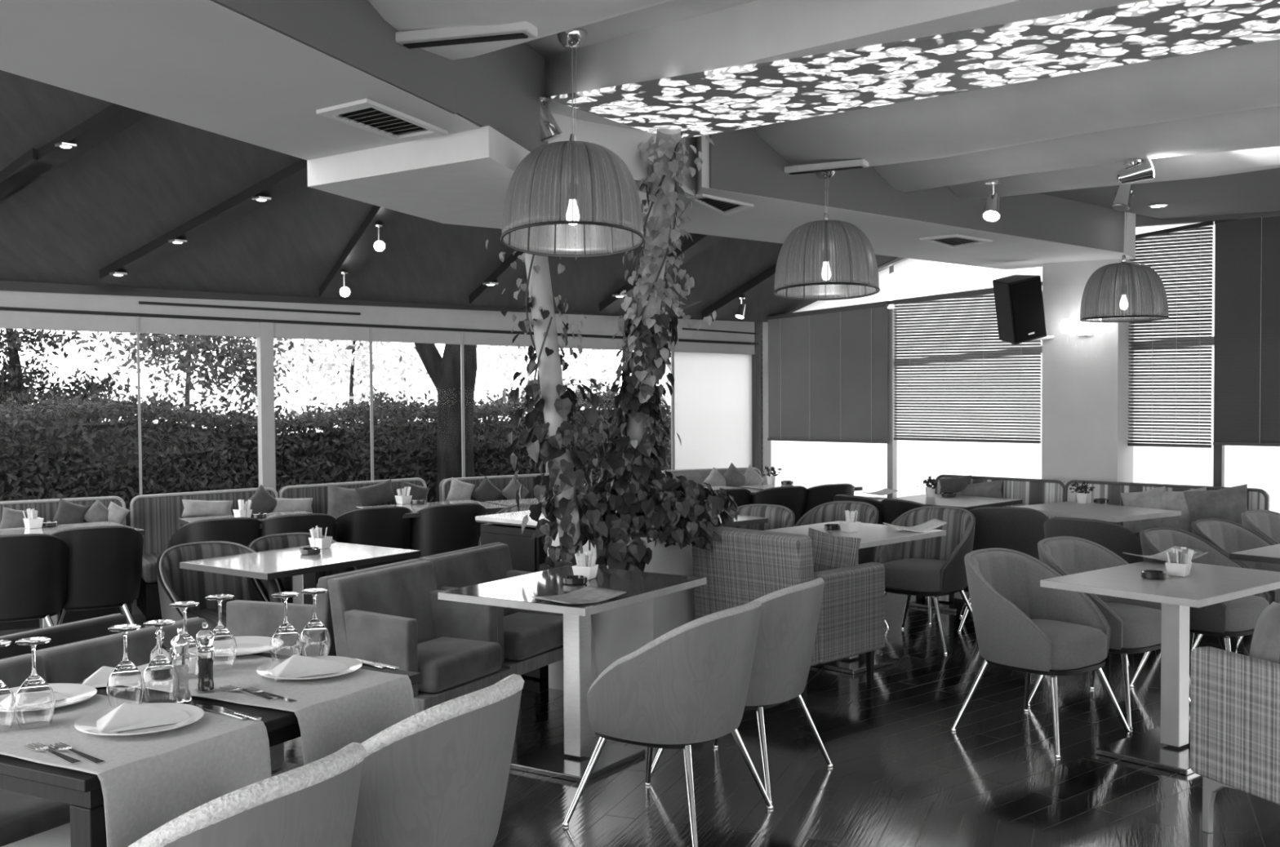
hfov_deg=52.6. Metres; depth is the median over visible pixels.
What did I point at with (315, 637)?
bowl
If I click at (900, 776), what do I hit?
floor
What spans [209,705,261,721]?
knife
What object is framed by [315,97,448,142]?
ceiling vent
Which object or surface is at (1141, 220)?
trim
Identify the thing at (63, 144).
recessed light
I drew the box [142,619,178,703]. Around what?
wine glass
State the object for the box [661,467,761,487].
sofa
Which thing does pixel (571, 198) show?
pendant lamp
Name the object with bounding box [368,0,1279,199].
ceiling
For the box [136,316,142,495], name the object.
trim
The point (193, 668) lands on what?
bowl
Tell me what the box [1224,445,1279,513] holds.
window
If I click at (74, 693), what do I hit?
dinner plate
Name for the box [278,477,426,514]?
sofa
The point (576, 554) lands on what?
packet
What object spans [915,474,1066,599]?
bench
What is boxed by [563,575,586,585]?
ashtray
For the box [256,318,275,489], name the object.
column
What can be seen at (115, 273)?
recessed light
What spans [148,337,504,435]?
tree
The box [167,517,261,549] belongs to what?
tub chair
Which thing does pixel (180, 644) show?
mill
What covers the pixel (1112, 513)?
cafe table
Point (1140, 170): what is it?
spotlight
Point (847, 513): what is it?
packet
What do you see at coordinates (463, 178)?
soffit box
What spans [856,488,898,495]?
menu card
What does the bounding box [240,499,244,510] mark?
packet
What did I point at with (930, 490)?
flower pot
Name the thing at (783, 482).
ashtray
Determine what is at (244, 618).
armchair
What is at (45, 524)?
ashtray
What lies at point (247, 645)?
dinner plate
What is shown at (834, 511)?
tub chair
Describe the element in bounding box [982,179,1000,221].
spotlight
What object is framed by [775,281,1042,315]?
trim
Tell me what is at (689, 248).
trim
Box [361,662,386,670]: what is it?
knife
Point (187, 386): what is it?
tree
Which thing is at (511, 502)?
cafe table
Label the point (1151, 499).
cushion
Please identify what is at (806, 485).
cafe table
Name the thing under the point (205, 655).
mill
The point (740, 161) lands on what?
ceiling beam
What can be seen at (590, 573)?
sugar pot
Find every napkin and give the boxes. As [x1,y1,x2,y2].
[13,691,66,701]
[81,666,143,688]
[96,703,191,733]
[271,654,350,680]
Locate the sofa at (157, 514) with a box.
[129,487,278,620]
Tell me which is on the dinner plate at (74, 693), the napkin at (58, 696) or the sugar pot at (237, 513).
the napkin at (58, 696)
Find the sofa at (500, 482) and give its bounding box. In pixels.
[439,473,552,524]
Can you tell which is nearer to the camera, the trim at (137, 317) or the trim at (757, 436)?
the trim at (137, 317)
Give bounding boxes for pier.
[584,120,696,197]
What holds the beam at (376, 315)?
attached to the ceiling at (157, 175)
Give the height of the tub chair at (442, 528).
0.805 m
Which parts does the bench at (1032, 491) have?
leg, backrest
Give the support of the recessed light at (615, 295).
attached to the trim at (689, 248)
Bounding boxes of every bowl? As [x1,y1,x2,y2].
[0,680,14,732]
[14,675,55,729]
[106,661,145,708]
[142,655,178,703]
[168,634,198,679]
[212,626,236,671]
[270,623,302,662]
[300,619,330,657]
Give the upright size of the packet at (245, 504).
0.088 m
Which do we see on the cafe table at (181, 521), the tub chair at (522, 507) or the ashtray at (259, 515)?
the ashtray at (259, 515)
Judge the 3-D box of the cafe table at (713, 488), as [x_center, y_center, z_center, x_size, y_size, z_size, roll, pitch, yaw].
[0.526,0.896,10.034,0.758,0.750,0.628,-2,2,-33]
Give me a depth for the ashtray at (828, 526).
7.33 m
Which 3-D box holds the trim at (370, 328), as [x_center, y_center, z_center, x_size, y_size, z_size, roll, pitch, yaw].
[-2.023,0.031,9.771,0.019,1.530,0.020,-1,2,-28]
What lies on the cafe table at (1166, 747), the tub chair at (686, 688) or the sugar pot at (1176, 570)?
the sugar pot at (1176, 570)
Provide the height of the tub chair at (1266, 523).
0.805 m
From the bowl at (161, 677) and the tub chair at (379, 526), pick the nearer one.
the bowl at (161, 677)
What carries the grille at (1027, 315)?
attached to the loudspeaker
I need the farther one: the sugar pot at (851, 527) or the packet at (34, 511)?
the packet at (34, 511)
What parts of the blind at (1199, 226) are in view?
ladder cord, ladder cord, rail, ladder cord, ladder cord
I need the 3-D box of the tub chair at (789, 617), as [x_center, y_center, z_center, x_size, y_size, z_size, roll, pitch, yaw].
[0.429,1.020,5.242,0.620,0.815,0.576,1,2,33]
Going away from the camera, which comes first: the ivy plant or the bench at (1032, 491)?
the ivy plant
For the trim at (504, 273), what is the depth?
9.65 m
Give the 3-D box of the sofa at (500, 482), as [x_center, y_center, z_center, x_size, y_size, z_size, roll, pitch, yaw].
[-0.945,0.846,9.882,1.014,0.878,0.694,-1,2,-28]
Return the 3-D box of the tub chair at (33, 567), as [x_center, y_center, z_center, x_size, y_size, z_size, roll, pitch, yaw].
[-3.474,0.987,7.182,0.576,0.805,0.620,-1,2,-28]
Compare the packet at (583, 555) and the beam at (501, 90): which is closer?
the beam at (501, 90)
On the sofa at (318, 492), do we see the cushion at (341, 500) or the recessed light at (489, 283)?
the cushion at (341, 500)
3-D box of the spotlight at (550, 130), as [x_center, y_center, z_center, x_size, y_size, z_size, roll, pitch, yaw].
[-0.374,-1.169,4.974,0.153,0.197,0.122,0,2,0]
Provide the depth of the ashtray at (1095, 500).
8.79 m
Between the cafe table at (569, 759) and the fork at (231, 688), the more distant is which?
the cafe table at (569, 759)
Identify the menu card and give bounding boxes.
[531,586,626,604]
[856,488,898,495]
[883,518,946,532]
[1122,546,1208,561]
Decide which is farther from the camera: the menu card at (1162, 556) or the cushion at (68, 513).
the cushion at (68, 513)
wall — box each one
[131,600,142,614]
[862,496,887,500]
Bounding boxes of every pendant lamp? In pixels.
[500,27,644,257]
[773,170,879,300]
[1079,190,1169,322]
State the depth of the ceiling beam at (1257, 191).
8.03 m
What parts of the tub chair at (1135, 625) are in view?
leg, leg, leg, seat, seat frame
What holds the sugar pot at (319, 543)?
on the cafe table at (284, 562)
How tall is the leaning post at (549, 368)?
2.374 m
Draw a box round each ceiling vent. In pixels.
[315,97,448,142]
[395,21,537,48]
[686,193,754,216]
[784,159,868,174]
[919,234,992,248]
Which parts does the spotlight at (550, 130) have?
mounting plate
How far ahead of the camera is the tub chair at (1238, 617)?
6.52 m
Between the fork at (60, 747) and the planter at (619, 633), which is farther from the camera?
the planter at (619, 633)
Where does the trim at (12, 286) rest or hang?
attached to the beam at (376, 315)
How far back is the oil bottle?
3.71 m
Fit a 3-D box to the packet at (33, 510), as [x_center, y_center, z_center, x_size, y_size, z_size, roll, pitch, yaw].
[-3.601,0.559,7.686,0.014,0.108,0.034,0,2,15]
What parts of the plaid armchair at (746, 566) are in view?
backrest, leg, armrest, leg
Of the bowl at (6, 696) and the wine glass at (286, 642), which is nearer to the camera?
the bowl at (6, 696)
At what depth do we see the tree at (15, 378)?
12.43 m
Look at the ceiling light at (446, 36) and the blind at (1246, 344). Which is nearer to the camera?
the ceiling light at (446, 36)
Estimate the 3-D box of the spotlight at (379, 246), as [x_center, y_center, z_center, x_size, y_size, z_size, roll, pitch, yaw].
[-1.721,-1.222,8.574,0.079,0.182,0.128,-1,2,-8]
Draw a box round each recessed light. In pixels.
[54,142,76,148]
[109,271,127,275]
[168,239,186,244]
[251,195,271,201]
[482,281,498,285]
[612,293,626,297]
[1148,203,1168,207]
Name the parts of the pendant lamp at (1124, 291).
cord, lamp shade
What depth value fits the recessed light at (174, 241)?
8.30 m
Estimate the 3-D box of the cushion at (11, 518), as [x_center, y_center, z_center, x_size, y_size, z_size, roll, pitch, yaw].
[-4.035,0.629,8.351,0.189,0.186,0.097,-1,2,-26]
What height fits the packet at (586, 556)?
0.093 m
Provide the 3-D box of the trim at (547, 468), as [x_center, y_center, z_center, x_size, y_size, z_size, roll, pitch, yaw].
[-0.747,0.022,10.439,0.022,1.488,0.020,-1,2,-28]
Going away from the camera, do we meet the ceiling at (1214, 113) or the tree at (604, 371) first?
the ceiling at (1214, 113)
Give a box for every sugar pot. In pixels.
[22,517,44,528]
[232,509,252,517]
[308,536,332,549]
[395,495,412,504]
[572,564,598,580]
[839,520,861,533]
[1164,561,1191,577]
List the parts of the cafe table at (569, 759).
plate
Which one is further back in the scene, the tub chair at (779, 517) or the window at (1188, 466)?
the window at (1188, 466)
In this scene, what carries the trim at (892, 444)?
attached to the wall at (873, 498)
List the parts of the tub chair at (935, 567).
leg, seat, seat frame, leg, leg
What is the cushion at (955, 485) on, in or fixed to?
on the bench at (1032, 491)
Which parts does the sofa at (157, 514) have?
seat, leg, backrest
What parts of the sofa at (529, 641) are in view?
backrest, armrest, seat rail, seat, armrest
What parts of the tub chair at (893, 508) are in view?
leg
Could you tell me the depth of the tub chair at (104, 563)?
7.33 m
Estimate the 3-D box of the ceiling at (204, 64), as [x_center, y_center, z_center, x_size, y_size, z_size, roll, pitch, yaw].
[0.369,-1.386,4.879,3.630,0.750,11.397,0,2,18]
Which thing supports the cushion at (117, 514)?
on the sofa at (46, 509)
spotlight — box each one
[339,271,351,297]
[373,224,385,252]
[539,97,562,142]
[734,297,746,319]
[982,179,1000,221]
[1111,183,1132,211]
[1116,159,1154,184]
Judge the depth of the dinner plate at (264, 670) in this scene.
3.78 m
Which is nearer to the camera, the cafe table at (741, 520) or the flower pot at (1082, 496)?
the cafe table at (741, 520)
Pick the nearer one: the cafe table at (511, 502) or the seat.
the seat
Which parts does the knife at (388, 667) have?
blade, handle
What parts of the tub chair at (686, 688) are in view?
leg, leg, seat frame, leg, leg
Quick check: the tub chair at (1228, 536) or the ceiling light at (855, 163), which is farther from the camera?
the tub chair at (1228, 536)
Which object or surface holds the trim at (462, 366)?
attached to the wall at (135, 610)
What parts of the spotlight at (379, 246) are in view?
spot arm, mounting plate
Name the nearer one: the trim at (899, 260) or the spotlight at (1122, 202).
the spotlight at (1122, 202)
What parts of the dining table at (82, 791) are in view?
leg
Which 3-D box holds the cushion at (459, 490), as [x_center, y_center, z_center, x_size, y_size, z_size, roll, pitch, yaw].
[-1.351,0.523,9.753,0.242,0.241,0.102,-1,2,-21]
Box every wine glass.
[0,640,14,732]
[14,637,55,729]
[106,624,145,708]
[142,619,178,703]
[168,601,199,679]
[204,594,236,671]
[270,591,302,662]
[300,588,330,657]
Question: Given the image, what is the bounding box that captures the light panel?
[550,0,1279,138]
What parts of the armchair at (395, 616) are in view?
armrest, backrest, seat, seat rail, armrest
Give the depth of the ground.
59.41 m
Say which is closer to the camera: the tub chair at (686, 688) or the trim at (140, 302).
the tub chair at (686, 688)
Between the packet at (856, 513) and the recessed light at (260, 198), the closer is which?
the packet at (856, 513)
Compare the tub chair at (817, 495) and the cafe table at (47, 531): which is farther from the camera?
the tub chair at (817, 495)
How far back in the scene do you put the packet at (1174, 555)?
5.55 m
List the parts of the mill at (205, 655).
glass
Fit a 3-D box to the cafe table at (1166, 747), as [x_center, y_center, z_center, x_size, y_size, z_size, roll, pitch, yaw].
[2.287,1.031,5.537,0.968,0.750,0.688,-2,2,-40]
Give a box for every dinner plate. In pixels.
[9,683,97,707]
[74,702,204,735]
[234,635,271,656]
[256,656,362,679]
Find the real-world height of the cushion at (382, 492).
0.210 m
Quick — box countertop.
[475,510,550,525]
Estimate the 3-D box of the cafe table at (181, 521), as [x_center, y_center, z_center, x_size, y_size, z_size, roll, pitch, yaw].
[-2.414,0.975,8.185,0.808,0.750,0.648,-2,2,-33]
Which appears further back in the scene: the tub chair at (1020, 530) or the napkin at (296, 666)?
the tub chair at (1020, 530)
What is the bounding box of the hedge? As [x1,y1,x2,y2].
[0,374,671,526]
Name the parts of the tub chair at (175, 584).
seat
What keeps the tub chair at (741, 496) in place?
on the floor
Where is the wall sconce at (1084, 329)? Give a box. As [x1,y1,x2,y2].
[1060,306,1102,358]
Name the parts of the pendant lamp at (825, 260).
cord, lamp shade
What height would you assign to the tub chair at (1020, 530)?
0.805 m
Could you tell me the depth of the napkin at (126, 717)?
3.19 m
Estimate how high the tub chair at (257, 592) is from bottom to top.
0.803 m
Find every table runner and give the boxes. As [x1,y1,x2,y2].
[0,694,271,846]
[83,654,414,765]
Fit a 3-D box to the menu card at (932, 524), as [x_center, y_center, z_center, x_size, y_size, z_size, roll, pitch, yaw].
[1.550,0.575,7.307,0.301,0.052,0.220,-1,2,-6]
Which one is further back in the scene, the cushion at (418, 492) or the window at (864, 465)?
the window at (864, 465)
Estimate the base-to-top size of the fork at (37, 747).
0.008 m
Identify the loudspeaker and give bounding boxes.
[992,275,1053,344]
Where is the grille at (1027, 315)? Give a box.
[1009,277,1046,342]
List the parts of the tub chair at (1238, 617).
leg, leg, seat frame, leg, seat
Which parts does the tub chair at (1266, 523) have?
leg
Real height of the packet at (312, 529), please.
0.102 m
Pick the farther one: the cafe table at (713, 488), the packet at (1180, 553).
the cafe table at (713, 488)
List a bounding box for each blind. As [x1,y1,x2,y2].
[766,302,888,444]
[893,284,1042,444]
[1127,220,1213,448]
[1213,216,1279,446]
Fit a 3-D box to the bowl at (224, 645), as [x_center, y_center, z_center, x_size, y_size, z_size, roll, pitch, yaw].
[-1.250,0.667,3.862,0.094,0.124,0.094,-1,2,-10]
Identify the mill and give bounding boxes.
[170,627,191,702]
[195,622,216,693]
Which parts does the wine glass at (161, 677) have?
stem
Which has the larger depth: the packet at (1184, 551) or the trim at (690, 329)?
the trim at (690, 329)
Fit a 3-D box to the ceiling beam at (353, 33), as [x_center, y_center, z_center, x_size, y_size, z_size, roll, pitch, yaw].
[-0.768,-1.285,3.486,0.012,0.648,1.276,0,2,16]
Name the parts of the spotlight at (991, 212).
spot arm, mounting plate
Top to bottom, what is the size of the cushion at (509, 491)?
0.244 m
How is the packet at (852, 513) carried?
in the sugar pot at (851, 527)
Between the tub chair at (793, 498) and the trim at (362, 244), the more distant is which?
the tub chair at (793, 498)
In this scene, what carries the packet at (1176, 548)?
in the sugar pot at (1176, 570)
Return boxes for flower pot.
[760,466,782,484]
[916,475,937,497]
[1069,480,1095,503]
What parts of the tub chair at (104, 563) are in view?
leg, seat frame, leg, leg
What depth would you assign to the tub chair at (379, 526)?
8.33 m
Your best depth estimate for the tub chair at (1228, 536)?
7.31 m
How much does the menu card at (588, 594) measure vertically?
0.024 m
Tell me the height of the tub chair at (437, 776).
0.820 m
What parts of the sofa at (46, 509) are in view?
backrest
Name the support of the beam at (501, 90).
attached to the ceiling at (204, 64)
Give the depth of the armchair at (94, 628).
4.43 m
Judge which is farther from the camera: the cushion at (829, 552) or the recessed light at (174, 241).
the recessed light at (174, 241)
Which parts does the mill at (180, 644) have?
glass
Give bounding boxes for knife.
[195,704,247,720]
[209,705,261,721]
[355,658,398,671]
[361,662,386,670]
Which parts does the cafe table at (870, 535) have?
plate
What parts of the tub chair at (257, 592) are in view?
seat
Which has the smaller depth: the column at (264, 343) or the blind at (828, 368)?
the column at (264, 343)
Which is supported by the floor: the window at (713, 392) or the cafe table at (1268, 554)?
the cafe table at (1268, 554)
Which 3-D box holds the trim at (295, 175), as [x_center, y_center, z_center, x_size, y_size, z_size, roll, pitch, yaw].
[-2.528,-1.363,8.148,2.391,0.882,0.143,1,2,27]
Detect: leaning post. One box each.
[524,253,598,685]
[617,128,680,513]
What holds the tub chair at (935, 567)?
on the floor
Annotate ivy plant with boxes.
[485,131,737,572]
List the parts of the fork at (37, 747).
handle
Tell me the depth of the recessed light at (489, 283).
9.60 m
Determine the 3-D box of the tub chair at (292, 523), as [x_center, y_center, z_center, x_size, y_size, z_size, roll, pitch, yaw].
[-2.204,0.947,8.175,0.576,0.805,0.620,-1,2,-28]
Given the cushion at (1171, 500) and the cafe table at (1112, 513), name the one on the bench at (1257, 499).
the cushion at (1171, 500)
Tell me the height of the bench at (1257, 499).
0.875 m
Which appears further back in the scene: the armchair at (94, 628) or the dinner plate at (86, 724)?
the armchair at (94, 628)
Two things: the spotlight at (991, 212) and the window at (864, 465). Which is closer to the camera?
the spotlight at (991, 212)
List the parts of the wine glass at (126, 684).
stem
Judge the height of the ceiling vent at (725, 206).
0.012 m
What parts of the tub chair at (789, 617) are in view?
leg, leg, leg, seat frame, leg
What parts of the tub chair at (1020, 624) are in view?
leg, leg, seat frame, leg, seat, leg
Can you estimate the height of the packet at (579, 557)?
0.094 m
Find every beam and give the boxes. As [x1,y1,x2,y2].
[0,290,755,354]
[213,0,457,114]
[709,127,1124,253]
[1037,167,1279,219]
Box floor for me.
[0,591,1279,846]
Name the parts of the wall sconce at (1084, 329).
lamp shade, wall plate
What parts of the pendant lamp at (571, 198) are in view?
lamp shade, cord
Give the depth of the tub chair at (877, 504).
8.86 m
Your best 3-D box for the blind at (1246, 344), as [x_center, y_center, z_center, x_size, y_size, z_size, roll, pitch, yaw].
[5.046,-0.780,8.342,2.528,1.899,0.040,1,2,37]
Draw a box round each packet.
[26,508,31,519]
[31,508,34,519]
[34,511,37,519]
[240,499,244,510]
[243,503,248,517]
[247,499,251,510]
[311,528,315,547]
[574,553,578,566]
[577,555,581,566]
[580,553,586,567]
[585,555,588,567]
[589,556,596,567]
[845,511,849,523]
[849,511,854,522]
[853,511,857,522]
[1166,551,1173,563]
[1172,553,1176,563]
[1176,548,1178,564]
[1176,551,1182,564]
[1181,549,1188,564]
[1182,553,1186,564]
[1185,549,1193,574]
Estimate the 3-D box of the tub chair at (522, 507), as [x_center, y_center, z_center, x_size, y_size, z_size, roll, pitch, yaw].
[-0.727,0.936,8.235,0.576,0.804,0.620,0,2,10]
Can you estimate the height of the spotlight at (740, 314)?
0.173 m
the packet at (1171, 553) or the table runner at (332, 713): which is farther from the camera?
the packet at (1171, 553)
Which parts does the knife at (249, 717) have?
blade, handle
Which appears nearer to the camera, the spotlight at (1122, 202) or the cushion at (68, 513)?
the spotlight at (1122, 202)
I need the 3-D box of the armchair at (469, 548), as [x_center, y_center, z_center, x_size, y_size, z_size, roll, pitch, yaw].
[-1.142,1.006,6.545,0.688,0.778,0.650,1,2,28]
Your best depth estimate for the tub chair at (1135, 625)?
6.24 m
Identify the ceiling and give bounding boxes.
[0,0,1135,270]
[0,70,898,322]
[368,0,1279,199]
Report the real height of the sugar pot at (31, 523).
0.058 m
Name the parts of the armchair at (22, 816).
backrest, seat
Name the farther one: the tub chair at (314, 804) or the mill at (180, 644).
the mill at (180, 644)
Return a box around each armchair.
[0,613,127,659]
[0,653,71,846]
[226,559,422,656]
[328,560,510,715]
[417,542,502,559]
[692,526,884,706]
[1190,646,1279,833]
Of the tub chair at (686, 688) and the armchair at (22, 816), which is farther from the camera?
the tub chair at (686, 688)
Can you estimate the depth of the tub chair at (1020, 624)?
5.79 m
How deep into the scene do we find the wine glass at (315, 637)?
3.93 m
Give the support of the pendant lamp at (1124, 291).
hanging from the ceiling beam at (1257, 191)
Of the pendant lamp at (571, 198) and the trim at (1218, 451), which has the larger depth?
the trim at (1218, 451)
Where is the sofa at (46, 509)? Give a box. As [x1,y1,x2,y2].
[0,496,132,631]
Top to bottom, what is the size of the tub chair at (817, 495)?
0.805 m
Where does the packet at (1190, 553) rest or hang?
in the sugar pot at (1176, 570)
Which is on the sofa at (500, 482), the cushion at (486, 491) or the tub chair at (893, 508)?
the cushion at (486, 491)
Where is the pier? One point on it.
(624, 142)
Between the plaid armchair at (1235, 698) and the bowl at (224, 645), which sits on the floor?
the plaid armchair at (1235, 698)
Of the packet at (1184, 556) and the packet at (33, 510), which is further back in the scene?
the packet at (33, 510)
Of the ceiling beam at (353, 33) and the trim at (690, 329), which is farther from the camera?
the trim at (690, 329)
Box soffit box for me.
[306,125,649,228]
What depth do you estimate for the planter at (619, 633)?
6.58 m
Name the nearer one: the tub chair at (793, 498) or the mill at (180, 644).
the mill at (180, 644)
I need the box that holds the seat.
[35,617,299,777]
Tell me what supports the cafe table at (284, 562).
on the floor
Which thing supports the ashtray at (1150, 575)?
on the cafe table at (1166, 747)
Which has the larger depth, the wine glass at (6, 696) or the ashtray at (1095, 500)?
the ashtray at (1095, 500)
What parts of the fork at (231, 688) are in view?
handle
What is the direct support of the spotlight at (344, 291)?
attached to the trim at (362, 244)
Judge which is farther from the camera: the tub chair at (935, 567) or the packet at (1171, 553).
the tub chair at (935, 567)
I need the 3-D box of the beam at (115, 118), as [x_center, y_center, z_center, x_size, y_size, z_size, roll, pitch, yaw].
[-3.192,-1.560,7.267,2.043,0.756,0.144,1,2,26]
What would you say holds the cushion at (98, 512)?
on the sofa at (46, 509)
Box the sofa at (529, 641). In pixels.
[422,542,563,675]
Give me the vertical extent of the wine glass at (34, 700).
0.214 m
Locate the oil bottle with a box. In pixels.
[149,629,169,662]
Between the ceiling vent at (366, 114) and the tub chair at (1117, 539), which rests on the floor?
the tub chair at (1117, 539)
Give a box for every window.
[674,351,752,470]
[771,266,888,497]
[893,258,1042,497]
[1132,221,1215,486]
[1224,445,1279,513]
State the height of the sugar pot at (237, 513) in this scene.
0.058 m
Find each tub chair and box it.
[0,533,68,626]
[1,822,71,846]
[50,525,143,625]
[128,742,365,846]
[155,541,284,631]
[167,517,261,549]
[246,533,359,603]
[260,513,337,541]
[336,506,413,569]
[351,674,524,846]
[409,503,486,559]
[478,503,537,546]
[562,600,773,846]
[644,577,833,804]
[713,488,751,506]
[735,504,795,530]
[750,485,807,524]
[794,501,889,629]
[804,484,854,514]
[833,494,933,602]
[872,506,975,655]
[881,498,933,625]
[951,548,1132,759]
[957,506,1048,632]
[1027,536,1190,730]
[1043,517,1143,664]
[1128,527,1271,688]
[1190,518,1279,658]
[1232,509,1279,648]
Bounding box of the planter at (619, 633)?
[547,532,694,690]
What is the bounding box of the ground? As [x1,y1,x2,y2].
[101,413,527,432]
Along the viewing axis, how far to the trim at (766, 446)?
11.39 m
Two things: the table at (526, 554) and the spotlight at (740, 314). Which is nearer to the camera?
the table at (526, 554)
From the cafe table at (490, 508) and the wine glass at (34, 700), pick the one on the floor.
the cafe table at (490, 508)
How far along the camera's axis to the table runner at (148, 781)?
3.03 m
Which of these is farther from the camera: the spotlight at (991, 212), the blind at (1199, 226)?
the blind at (1199, 226)
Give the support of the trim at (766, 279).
attached to the ceiling at (157, 175)
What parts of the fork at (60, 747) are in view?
handle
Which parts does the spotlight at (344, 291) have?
spot arm, mounting plate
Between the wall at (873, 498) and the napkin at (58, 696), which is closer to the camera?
the napkin at (58, 696)
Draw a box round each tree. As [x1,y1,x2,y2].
[0,328,146,429]
[28,330,490,502]
[90,344,304,428]
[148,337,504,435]
[404,343,671,417]
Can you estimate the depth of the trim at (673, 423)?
10.96 m
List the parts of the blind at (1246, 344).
rail, ladder cord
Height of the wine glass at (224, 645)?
0.214 m
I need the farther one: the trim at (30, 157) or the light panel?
the trim at (30, 157)
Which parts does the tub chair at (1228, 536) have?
leg, leg, seat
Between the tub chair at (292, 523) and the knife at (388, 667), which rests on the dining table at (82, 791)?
the knife at (388, 667)
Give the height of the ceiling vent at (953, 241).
0.012 m
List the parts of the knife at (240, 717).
blade, handle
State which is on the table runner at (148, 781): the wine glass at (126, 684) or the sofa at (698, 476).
the wine glass at (126, 684)
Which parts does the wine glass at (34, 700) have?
stem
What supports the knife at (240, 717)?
on the table runner at (148, 781)
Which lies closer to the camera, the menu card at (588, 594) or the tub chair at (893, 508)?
the menu card at (588, 594)
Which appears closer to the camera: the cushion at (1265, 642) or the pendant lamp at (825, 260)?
the cushion at (1265, 642)
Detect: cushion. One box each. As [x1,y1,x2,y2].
[0,506,27,528]
[52,498,89,524]
[84,498,108,522]
[107,502,130,524]
[182,499,233,516]
[244,484,276,513]
[271,497,312,513]
[327,484,362,519]
[355,480,395,506]
[400,480,430,503]
[445,477,475,501]
[471,476,502,502]
[502,477,529,500]
[701,466,726,487]
[722,462,745,488]
[742,464,764,486]
[808,528,861,572]
[938,475,971,494]
[955,480,1003,498]
[1120,486,1165,533]
[1161,487,1206,532]
[1183,484,1248,533]
[1248,601,1279,664]
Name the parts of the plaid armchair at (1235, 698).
leg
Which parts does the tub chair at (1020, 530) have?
leg, leg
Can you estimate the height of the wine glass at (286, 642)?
0.214 m
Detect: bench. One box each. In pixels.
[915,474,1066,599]
[1064,480,1270,538]
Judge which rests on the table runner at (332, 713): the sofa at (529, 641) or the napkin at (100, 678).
the napkin at (100, 678)
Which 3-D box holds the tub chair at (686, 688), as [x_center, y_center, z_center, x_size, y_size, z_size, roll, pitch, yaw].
[0.129,1.039,4.722,0.620,0.815,0.576,1,2,33]
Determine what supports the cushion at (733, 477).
on the sofa at (698, 476)
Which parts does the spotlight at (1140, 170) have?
mounting plate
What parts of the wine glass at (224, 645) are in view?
stem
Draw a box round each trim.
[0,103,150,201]
[0,147,53,204]
[0,280,755,322]
[0,306,758,345]
[99,159,307,284]
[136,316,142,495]
[138,301,360,315]
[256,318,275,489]
[319,205,398,298]
[368,327,373,480]
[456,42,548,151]
[460,331,465,477]
[468,250,525,306]
[546,461,549,473]
[598,233,721,314]
[671,341,675,470]
[682,328,757,334]
[701,263,776,321]
[751,322,763,484]
[761,322,771,484]
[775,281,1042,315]
[877,257,908,271]
[887,308,897,498]
[1135,210,1279,227]
[1213,235,1224,487]
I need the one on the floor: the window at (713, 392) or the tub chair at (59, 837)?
the tub chair at (59, 837)
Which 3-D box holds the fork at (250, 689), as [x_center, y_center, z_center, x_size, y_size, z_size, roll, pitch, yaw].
[-1.002,0.734,3.499,0.225,0.008,0.036,1,2,40]
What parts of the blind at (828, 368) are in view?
ladder cord, ladder cord, rail, ladder cord, ladder cord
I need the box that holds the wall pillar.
[1041,258,1133,483]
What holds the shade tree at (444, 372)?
on the ground
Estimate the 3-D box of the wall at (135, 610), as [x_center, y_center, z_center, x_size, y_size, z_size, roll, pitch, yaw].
[-3.572,1.080,9.058,10.500,0.500,0.120,-1,2,-28]
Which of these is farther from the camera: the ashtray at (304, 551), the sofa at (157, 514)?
the sofa at (157, 514)
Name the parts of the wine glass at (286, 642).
stem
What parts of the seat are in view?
backrest, seat, seat rail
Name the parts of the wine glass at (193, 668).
stem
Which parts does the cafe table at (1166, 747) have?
plate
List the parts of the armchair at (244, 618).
armrest, backrest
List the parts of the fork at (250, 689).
handle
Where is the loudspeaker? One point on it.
(1019, 300)
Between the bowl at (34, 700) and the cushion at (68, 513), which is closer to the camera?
the bowl at (34, 700)
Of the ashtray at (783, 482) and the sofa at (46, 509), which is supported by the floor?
the sofa at (46, 509)
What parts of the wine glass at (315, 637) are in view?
stem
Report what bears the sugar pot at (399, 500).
on the cafe table at (490, 508)
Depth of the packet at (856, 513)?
7.24 m
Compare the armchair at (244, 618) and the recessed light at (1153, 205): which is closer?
the armchair at (244, 618)
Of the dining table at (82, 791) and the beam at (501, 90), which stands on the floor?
the dining table at (82, 791)
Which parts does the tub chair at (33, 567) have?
seat frame, leg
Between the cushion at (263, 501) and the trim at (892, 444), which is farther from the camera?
the trim at (892, 444)
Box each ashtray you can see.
[41,521,57,527]
[250,512,266,518]
[300,546,320,555]
[410,499,425,504]
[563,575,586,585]
[781,480,793,484]
[823,524,840,530]
[941,493,955,497]
[1093,498,1109,503]
[1140,569,1166,579]
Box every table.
[0,521,144,628]
[0,653,422,846]
[177,511,337,528]
[179,542,421,604]
[355,500,508,518]
[437,565,706,782]
[475,510,550,679]
[484,497,577,506]
[697,486,759,494]
[717,514,768,526]
[738,482,862,491]
[765,520,946,675]
[876,493,1022,612]
[1015,501,1181,522]
[1040,559,1279,775]
[1229,543,1279,564]
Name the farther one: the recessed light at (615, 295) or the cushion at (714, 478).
the cushion at (714, 478)
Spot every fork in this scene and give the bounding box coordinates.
[22,742,81,765]
[45,742,105,764]
[219,684,275,701]
[243,687,297,703]
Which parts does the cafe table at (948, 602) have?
plate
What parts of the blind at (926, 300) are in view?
ladder cord, rail, ladder cord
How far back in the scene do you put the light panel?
4.31 m
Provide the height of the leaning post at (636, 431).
1.929 m

